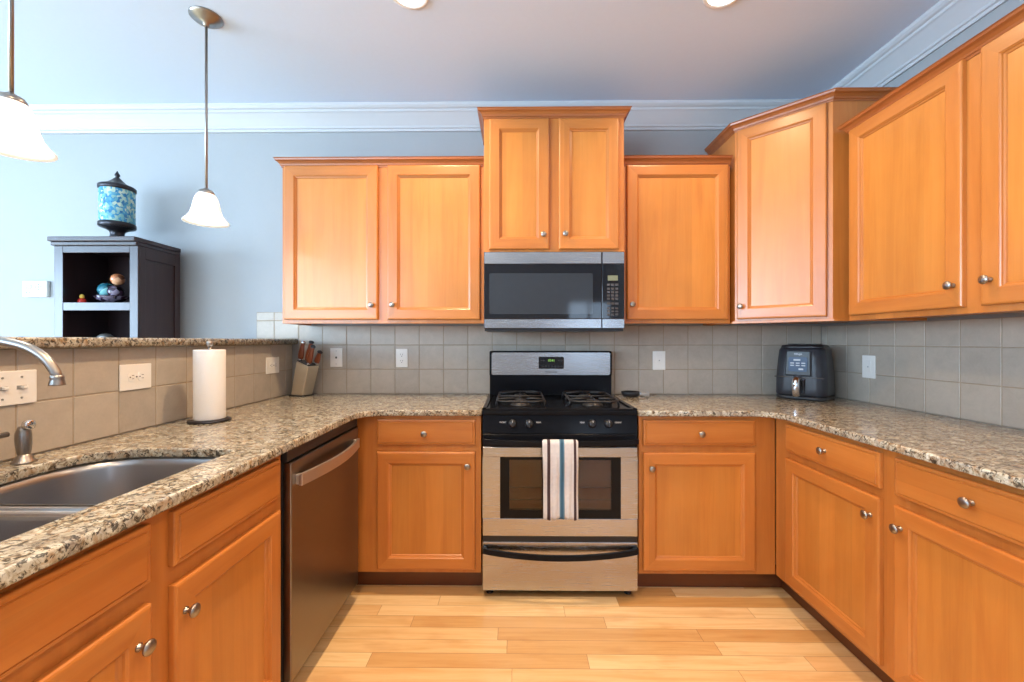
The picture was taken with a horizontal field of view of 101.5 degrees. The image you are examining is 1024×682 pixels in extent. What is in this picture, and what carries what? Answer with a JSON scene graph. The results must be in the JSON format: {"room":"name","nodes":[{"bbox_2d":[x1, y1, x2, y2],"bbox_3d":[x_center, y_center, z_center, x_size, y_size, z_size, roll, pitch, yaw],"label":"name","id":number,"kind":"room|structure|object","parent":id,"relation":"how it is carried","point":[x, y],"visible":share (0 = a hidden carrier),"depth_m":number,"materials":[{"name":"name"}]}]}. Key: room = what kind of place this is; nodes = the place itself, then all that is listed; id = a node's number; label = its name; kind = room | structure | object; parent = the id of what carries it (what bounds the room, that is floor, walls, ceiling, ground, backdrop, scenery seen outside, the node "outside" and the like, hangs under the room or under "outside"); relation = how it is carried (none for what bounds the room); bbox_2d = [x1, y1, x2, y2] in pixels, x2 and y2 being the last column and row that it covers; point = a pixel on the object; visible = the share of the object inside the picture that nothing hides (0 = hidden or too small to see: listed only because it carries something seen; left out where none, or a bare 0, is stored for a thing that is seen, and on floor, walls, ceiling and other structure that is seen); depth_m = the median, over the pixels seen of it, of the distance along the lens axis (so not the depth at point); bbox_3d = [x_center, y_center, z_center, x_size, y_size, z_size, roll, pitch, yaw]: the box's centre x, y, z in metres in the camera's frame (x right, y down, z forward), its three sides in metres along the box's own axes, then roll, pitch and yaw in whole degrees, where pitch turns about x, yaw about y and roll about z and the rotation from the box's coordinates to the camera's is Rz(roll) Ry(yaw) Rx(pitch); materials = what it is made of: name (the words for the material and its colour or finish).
{"room":"kitchen","nodes":[
{"label":"kitchen","id":0,"kind":"room"},
{"bbox_2d":[0,394,289,462],"bbox_3d":[-1.505,0.637,0.760,0.123,1.232,3.886,0,0,1],"label":"wall","id":1,"kind":"structure","parent":0,"point":[288,394],"depth_m":1.52,"materials":[{"name":"tile"}]},
{"bbox_2d":[0,344,291,461],"bbox_3d":[-1.432,0.180,1.405,0.009,0.317,2.577,0,0,1],"label":"backsplash","id":2,"kind":"structure","parent":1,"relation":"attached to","point":[90,406],"depth_m":1.50,"materials":[{"name":"tile"}]},
{"bbox_2d":[0,369,36,406],"bbox_3d":[-1.422,0.134,1.192,0.016,0.098,0.124,0,0,1],"label":"light switch","id":3,"kind":"object","parent":2,"relation":"attached to","point":[19,386],"visible":1,"depth_m":1.21,"materials":[{"name":"white plastic"}]},
{"bbox_2d":[119,363,150,390],"bbox_3d":[-1.421,0.135,1.582,0.008,0.096,0.130,0,0,1],"label":"outlet","id":4,"kind":"object","parent":2,"relation":"attached to","point":[131,376],"visible":1,"depth_m":1.57,"materials":[{"name":"white plastic"}]},
{"bbox_2d":[128,373,135,381],"bbox_3d":[-1.419,0.135,1.562,0.002,0.032,0.028,0,0,1],"label":"socket","id":5,"kind":"object","parent":4,"relation":"attached to","point":[131,376],"depth_m":1.56,"materials":[{"name":"white plastic"}]},
{"bbox_2d":[138,372,144,380],"bbox_3d":[-1.418,0.135,1.602,0.002,0.032,0.028,0,0,1],"label":"socket","id":6,"kind":"object","parent":4,"relation":"attached to","point":[141,375],"depth_m":1.60,"materials":[{"name":"white plastic"}]},
{"bbox_2d":[266,357,278,373],"bbox_3d":[-1.411,0.143,2.469,0.008,0.096,0.128,0,0,1],"label":"outlet","id":7,"kind":"object","parent":2,"relation":"attached to","point":[272,363],"visible":1,"depth_m":2.46,"materials":[{"name":"white plastic"}]},
{"bbox_2d":[0,336,297,348],"bbox_3d":[-1.596,0.004,0.746,0.392,0.034,3.896,0,0,1],"label":"bar","id":8,"kind":"object","parent":1,"relation":"on","point":[41,342],"visible":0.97,"depth_m":1.53,"materials":[{"name":"stone"}]},
{"bbox_2d":[0,130,821,537],"bbox_3d":[-2.502,-0.117,2.810,9.332,2.740,0.191,0,0,1],"label":"wall","id":9,"kind":"structure","parent":0,"point":[231,274],"depth_m":2.71,"materials":[{"name":"paint"}]},
{"bbox_2d":[22,281,49,296],"bbox_3d":[-3.080,-0.336,2.708,0.160,0.104,0.026,0,0,1],"label":"thermostat","id":10,"kind":"object","parent":9,"relation":"attached to","point":[29,288],"visible":1,"depth_m":2.70,"materials":[{"name":"white plastic"}]},
{"bbox_2d":[257,312,299,338],"bbox_3d":[-1.509,-0.099,2.699,0.274,0.172,0.009,0,0,1],"label":"backsplash","id":11,"kind":"structure","parent":9,"relation":"attached to","point":[270,325],"depth_m":2.69,"materials":[{"name":"tile"}]},
{"bbox_2d":[273,156,483,325],"bbox_3d":[-0.749,-0.566,2.508,1.188,0.934,0.355,0,0,1],"label":"upper cabinet","id":12,"kind":"object","parent":9,"relation":"attached to","point":[372,239],"visible":0.94,"depth_m":2.37,"materials":[{"name":"brown wood"}]},
{"bbox_2d":[28,99,799,133],"bbox_3d":[-2.500,-1.415,2.666,8.940,0.141,0.094,0,0,1],"label":"trim","id":13,"kind":"structure","parent":9,"relation":"attached to","point":[644,115],"depth_m":2.64,"materials":[{"name":"white paint"}]},
{"bbox_2d":[477,106,631,251],"bbox_3d":[0.229,-0.869,2.449,0.831,0.770,0.450,0,0,1],"label":"upper cabinet","id":14,"kind":"object","parent":9,"relation":"attached to","point":[554,175],"visible":0.94,"depth_m":2.27,"materials":[{"name":"brown wood"}]},
{"bbox_2d":[484,252,624,331],"bbox_3d":[0.230,-0.268,2.466,0.758,0.428,0.416,0,0,1],"label":"microwave","id":15,"kind":"object","parent":14,"relation":"attached to","point":[524,291],"visible":1,"depth_m":2.26,"materials":[{"name":"silver plastic"}]},
{"bbox_2d":[299,325,820,393],"bbox_3d":[0.295,0.120,2.678,3.334,0.437,0.009,0,0,1],"label":"backsplash","id":16,"kind":"structure","parent":9,"relation":"attached to","point":[441,359],"depth_m":2.67,"materials":[{"name":"tile"}]},
{"bbox_2d":[330,348,341,366],"bbox_3d":[-1.128,0.106,2.686,0.078,0.120,0.007,0,0,1],"label":"phone jack","id":17,"kind":"object","parent":16,"relation":"attached to","point":[335,353],"visible":1,"depth_m":2.68,"materials":[{"name":"white plastic"}]},
{"bbox_2d":[396,349,407,366],"bbox_3d":[-0.706,0.109,2.681,0.076,0.118,0.008,0,0,1],"label":"outlet","id":18,"kind":"object","parent":16,"relation":"attached to","point":[401,354],"visible":1,"depth_m":2.68,"materials":[{"name":"white plastic"}]},
{"bbox_2d":[653,351,664,369],"bbox_3d":[0.936,0.124,2.662,0.080,0.120,0.009,0,0,1],"label":"outlet","id":19,"kind":"object","parent":16,"relation":"attached to","point":[658,356],"visible":1,"depth_m":2.66,"materials":[{"name":"white plastic"}]},
{"bbox_2d":[624,155,732,324],"bbox_3d":[0.922,-0.566,2.489,0.612,0.934,0.355,0,0,1],"label":"upper cabinet","id":20,"kind":"object","parent":9,"relation":"attached to","point":[677,207],"visible":0.85,"depth_m":2.35,"materials":[{"name":"brown wood"}]},
{"bbox_2d":[704,87,896,325],"bbox_3d":[1.588,-0.657,2.334,0.740,1.121,0.648,0,0,1],"label":"upper cabinet","id":21,"kind":"object","parent":9,"relation":"attached to","point":[789,166],"visible":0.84,"depth_m":2.15,"materials":[{"name":"brown wood"}]},
{"bbox_2d":[0,0,939,103],"bbox_3d":[-2.538,-1.547,-0.383,9.332,0.120,6.577,0,0,1],"label":"ceiling","id":22,"kind":"structure","parent":0,"point":[66,51],"depth_m":2.14,"materials":[{"name":"paint"}]},
{"bbox_2d":[0,0,57,161],"bbox_3d":[-1.415,-1.015,1.182,0.180,0.944,0.180,0,0,1],"label":"pendant lamp","id":23,"kind":"object","parent":22,"relation":"hanging from","point":[21,138],"visible":1,"depth_m":1.18,"materials":[{"name":"white glass"}]},
{"bbox_2d":[181,6,229,227],"bbox_3d":[-1.403,-1.015,1.921,0.180,0.944,0.180,0,0,1],"label":"pendant lamp","id":24,"kind":"object","parent":22,"relation":"hanging from","point":[205,211],"visible":1,"depth_m":1.91,"materials":[{"name":"white glass"}]},
{"bbox_2d":[393,0,428,9],"bbox_3d":[-0.440,-1.483,1.790,0.168,0.007,0.168,0,0,1],"label":"recessed light","id":25,"kind":"object","parent":22,"relation":"in","point":[408,4],"visible":1,"depth_m":1.84,"materials":[{"name":"white plastic"}]},
{"bbox_2d":[703,0,736,8],"bbox_3d":[0.905,-1.483,1.785,0.168,0.007,0.168,0,0,1],"label":"recessed light","id":26,"kind":"object","parent":22,"relation":"in","point":[713,4],"visible":1,"depth_m":1.84,"materials":[{"name":"white plastic"}]},
{"bbox_2d":[293,538,882,681],"bbox_3d":[-2.538,1.313,-0.383,9.332,0.120,6.577,0,0,1],"label":"floor","id":27,"kind":"structure","parent":0,"point":[380,633],"depth_m":1.76,"materials":[{"name":"brown wood"}]},
{"bbox_2d":[47,236,180,337],"bbox_3d":[-2.348,0.334,2.496,0.495,1.838,0.325,0,0,1],"label":"bookcase","id":28,"kind":"object","parent":27,"relation":"on","point":[150,269],"visible":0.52,"depth_m":2.46,"materials":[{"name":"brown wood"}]},
{"bbox_2d":[77,294,86,301],"bbox_3d":[-2.506,-0.245,2.438,0.041,0.054,0.041,0,0,1],"label":"figurine","id":29,"kind":"object","parent":28,"relation":"on","point":[81,297],"visible":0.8,"depth_m":2.43,"materials":[{"name":"red paint"}]},
{"bbox_2d":[97,333,113,336],"bbox_3d":[-2.397,0.018,2.467,0.100,0.128,0.100,0,0,1],"label":"ornament","id":30,"kind":"object","parent":28,"relation":"on","point":[104,334],"visible":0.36,"depth_m":2.45,"materials":[{"name":"metal"}]},
{"bbox_2d":[93,295,129,301],"bbox_3d":[-2.372,-0.241,2.482,0.164,0.046,0.164,0,0,1],"label":"dish","id":31,"kind":"object","parent":28,"relation":"on","point":[104,298],"visible":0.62,"depth_m":2.44,"materials":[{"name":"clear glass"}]},
{"bbox_2d":[97,283,111,294],"bbox_3d":[-2.422,-0.304,2.501,0.086,0.086,0.086,0,0,1],"label":"glass ball","id":32,"kind":"object","parent":31,"relation":"on","point":[102,288],"visible":0.59,"depth_m":2.47,"materials":[{"name":"blue glass"}]},
{"bbox_2d":[107,285,124,295],"bbox_3d":[-2.329,-0.290,2.462,0.078,0.078,0.078,0,0,1],"label":"glass ball","id":33,"kind":"object","parent":31,"relation":"on","point":[116,290],"visible":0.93,"depth_m":2.44,"materials":[{"name":"purple glass"}]},
{"bbox_2d":[110,274,125,284],"bbox_3d":[-2.326,-0.363,2.469,0.068,0.068,0.068,0,0,1],"label":"glass ball","id":34,"kind":"object","parent":33,"relation":"on","point":[117,279],"visible":1,"depth_m":2.45,"materials":[{"name":"orange glass"}]},
{"bbox_2d":[97,171,136,235],"bbox_3d":[-2.372,-0.804,2.515,0.176,0.438,0.176,0,0,1],"label":"urn","id":35,"kind":"object","parent":28,"relation":"on","point":[116,199],"visible":0.88,"depth_m":2.46,"materials":[{"name":"blue ceramic"}]},
{"bbox_2d":[0,455,280,681],"bbox_3d":[-1.083,0.810,0.918,0.703,0.884,0.972,0,0,1],"label":"base cabinet","id":36,"kind":"object","parent":27,"relation":"on","point":[190,591],"visible":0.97,"depth_m":0.95,"materials":[{"name":"brown wood"}]},
{"bbox_2d":[0,394,488,589],"bbox_3d":[-0.792,0.353,1.372,1.269,0.028,2.626,0,0,1],"label":"countertop","id":37,"kind":"structure","parent":36,"relation":"on","point":[257,433],"depth_m":1.32,"materials":[{"name":"stone"}]},
{"bbox_2d":[10,420,37,464],"bbox_3d":[-1.359,0.279,1.165,0.052,0.120,0.052,0,0,1],"label":"sprayer","id":38,"kind":"object","parent":37,"relation":"on","point":[23,437],"visible":1,"depth_m":1.16,"materials":[{"name":"silver metal"}]},
{"bbox_2d":[0,336,65,438],"bbox_3d":[-1.232,0.161,1.027,0.321,0.356,0.195,0,0,1],"label":"faucet","id":39,"kind":"object","parent":37,"relation":"on","point":[56,378],"visible":1,"depth_m":0.99,"materials":[{"name":"silver metal"}]},
{"bbox_2d":[0,457,216,541],"bbox_3d":[-1.083,0.471,0.880,0.462,0.206,0.899,0,0,1],"label":"sink","id":40,"kind":"object","parent":37,"relation":"in","point":[29,503],"visible":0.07,"depth_m":1.22,"materials":[{"name":"silver metal"}]},
{"bbox_2d":[186,341,231,424],"bbox_3d":[-1.280,0.168,1.772,0.156,0.341,0.156,0,0,1],"label":"paper towel holder","id":41,"kind":"object","parent":37,"relation":"on","point":[209,344],"visible":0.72,"depth_m":1.73,"materials":[{"name":"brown metal"}]},
{"bbox_2d":[193,349,225,420],"bbox_3d":[-1.280,0.182,1.772,0.114,0.291,0.114,0,0,1],"label":"paper towel roll","id":42,"kind":"object","parent":41,"relation":"on","point":[209,366],"visible":0.99,"depth_m":1.73,"materials":[{"name":"white paper"}]},
{"bbox_2d":[289,360,318,396],"bbox_3d":[-1.285,0.229,2.590,0.157,0.220,0.092,0,0,23],"label":"knife block","id":43,"kind":"object","parent":37,"relation":"on","point":[305,375],"visible":0.91,"depth_m":2.56,"materials":[{"name":"wood"}]},
{"bbox_2d":[298,341,305,360],"bbox_3d":[-1.292,0.061,2.573,0.059,0.125,0.025,0,0,23],"label":"knife","id":44,"kind":"object","parent":43,"relation":"in","point":[301,350],"visible":1,"depth_m":2.56,"materials":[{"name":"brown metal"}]},
{"bbox_2d":[305,340,313,362],"bbox_3d":[-1.246,0.066,2.573,0.069,0.138,0.025,0,0,23],"label":"knife","id":45,"kind":"object","parent":43,"relation":"on","point":[310,341],"visible":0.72,"depth_m":2.56,"materials":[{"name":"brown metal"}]},
{"bbox_2d":[306,345,315,364],"bbox_3d":[-1.216,0.085,2.530,0.072,0.125,0.025,0,0,23],"label":"knife","id":46,"kind":"object","parent":43,"relation":"on","point":[309,359],"visible":1,"depth_m":2.52,"materials":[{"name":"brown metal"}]},
{"bbox_2d":[314,350,322,364],"bbox_3d":[-1.195,0.103,2.580,0.065,0.093,0.025,0,0,23],"label":"knife","id":47,"kind":"object","parent":43,"relation":"in","point":[317,358],"visible":1,"depth_m":2.57,"materials":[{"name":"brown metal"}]},
{"bbox_2d":[281,419,359,681],"bbox_3d":[-1.033,0.813,1.727,0.679,0.880,0.618,0,0,1],"label":"dishwasher","id":48,"kind":"object","parent":27,"relation":"on","point":[319,476],"visible":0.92,"depth_m":1.59,"materials":[{"name":"silver metal"}]},
{"bbox_2d":[357,414,482,584],"bbox_3d":[-0.487,0.810,2.352,0.676,0.884,0.654,0,0,1],"label":"base cabinet","id":49,"kind":"object","parent":27,"relation":"on","point":[420,478],"visible":0.93,"depth_m":2.07,"materials":[{"name":"brown wood"}]},
{"bbox_2d":[482,351,638,594],"bbox_3d":[0.236,0.657,2.317,0.757,1.192,0.689,0,0,1],"label":"gas range","id":50,"kind":"object","parent":27,"relation":"on","point":[534,396],"visible":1,"depth_m":2.03,"materials":[{"name":"silver metal"}]},
{"bbox_2d":[542,439,577,520],"bbox_3d":[0.227,0.652,1.974,0.168,0.373,0.055,0,0,1],"label":"dish towel","id":51,"kind":"object","parent":50,"relation":"hanging from","point":[560,456],"visible":1,"depth_m":1.96,"materials":[{"name":"fabric"}]},
{"bbox_2d":[482,394,637,414],"bbox_3d":[0.236,0.345,2.348,0.757,0.032,0.624,0,0,1],"label":"cooktop","id":52,"kind":"object","parent":50,"relation":"in","point":[555,404],"depth_m":2.11,"materials":[{"name":"black metal"}]},
{"bbox_2d":[637,415,781,586],"bbox_3d":[1.006,0.810,2.335,0.760,0.884,0.654,0,0,1],"label":"base cabinet","id":53,"kind":"object","parent":27,"relation":"on","point":[706,485],"visible":0.93,"depth_m":2.05,"materials":[{"name":"brown wood"}]},
{"bbox_2d":[776,419,1023,681],"bbox_3d":[1.593,0.810,1.486,0.708,0.884,1.276,0,0,1],"label":"base cabinet","id":54,"kind":"object","parent":27,"relation":"on","point":[915,566],"visible":0.97,"depth_m":1.36,"materials":[{"name":"brown wood"}]},
{"bbox_2d":[612,394,1023,489],"bbox_3d":[1.282,0.353,1.744,1.340,0.028,1.836,0,0,1],"label":"countertop","id":55,"kind":"structure","parent":54,"relation":"on","point":[995,453],"depth_m":1.70,"materials":[{"name":"stone"}]},
{"bbox_2d":[621,390,648,396],"bbox_3d":[0.744,0.322,2.552,0.156,0.034,0.113,0,0,1],"label":"spoon rest","id":56,"kind":"object","parent":55,"relation":"on","point":[627,393],"visible":1,"depth_m":2.51,"materials":[{"name":"black plastic"}]},
{"bbox_2d":[775,344,834,401],"bbox_3d":[1.711,0.177,2.459,0.314,0.323,0.260,0,0,-40],"label":"air fryer","id":57,"kind":"object","parent":55,"relation":"on","point":[805,372],"visible":1,"depth_m":2.37,"materials":[{"name":"grey plastic"}]},
{"bbox_2d":[775,375,823,396],"bbox_3d":[1.645,0.255,2.403,0.165,0.121,0.188,0,0,1],"label":"basket","id":58,"kind":"object","parent":57,"relation":"on","point":[786,385],"depth_m":2.37,"materials":[{"name":"black plastic"}]},
{"bbox_2d":[822,0,1023,429],"bbox_3d":[2.031,-0.117,-0.530,0.191,2.740,6.386,0,0,1],"label":"wall","id":59,"kind":"structure","parent":0,"point":[1008,6],"depth_m":1.85,"materials":[{"name":"paint"}]},
{"bbox_2d":[829,0,1007,89],"bbox_3d":[1.888,-1.415,-0.429,0.094,0.141,6.185,0,0,1],"label":"trim","id":60,"kind":"structure","parent":59,"relation":"attached to","point":[945,20],"depth_m":1.96,"materials":[{"name":"white paint"}]},
{"bbox_2d":[822,316,1023,429],"bbox_3d":[1.956,0.122,1.742,0.009,0.433,1.827,0,0,1],"label":"backsplash","id":61,"kind":"structure","parent":59,"relation":"attached to","point":[967,369],"depth_m":1.91,"materials":[{"name":"tile"}]},
{"bbox_2d":[862,355,875,378],"bbox_3d":[1.953,0.141,2.293,0.009,0.124,0.084,0,0,1],"label":"outlet","id":62,"kind":"object","parent":61,"relation":"attached to","point":[868,361],"visible":1,"depth_m":2.29,"materials":[{"name":"white plastic"}]},
{"bbox_2d":[837,3,1023,320],"bbox_3d":[1.749,-0.563,1.423,0.398,0.934,1.202,0,0,1],"label":"upper cabinet","id":63,"kind":"object","parent":59,"relation":"attached to","point":[936,163],"visible":1,"depth_m":1.53,"materials":[{"name":"brown wood"}]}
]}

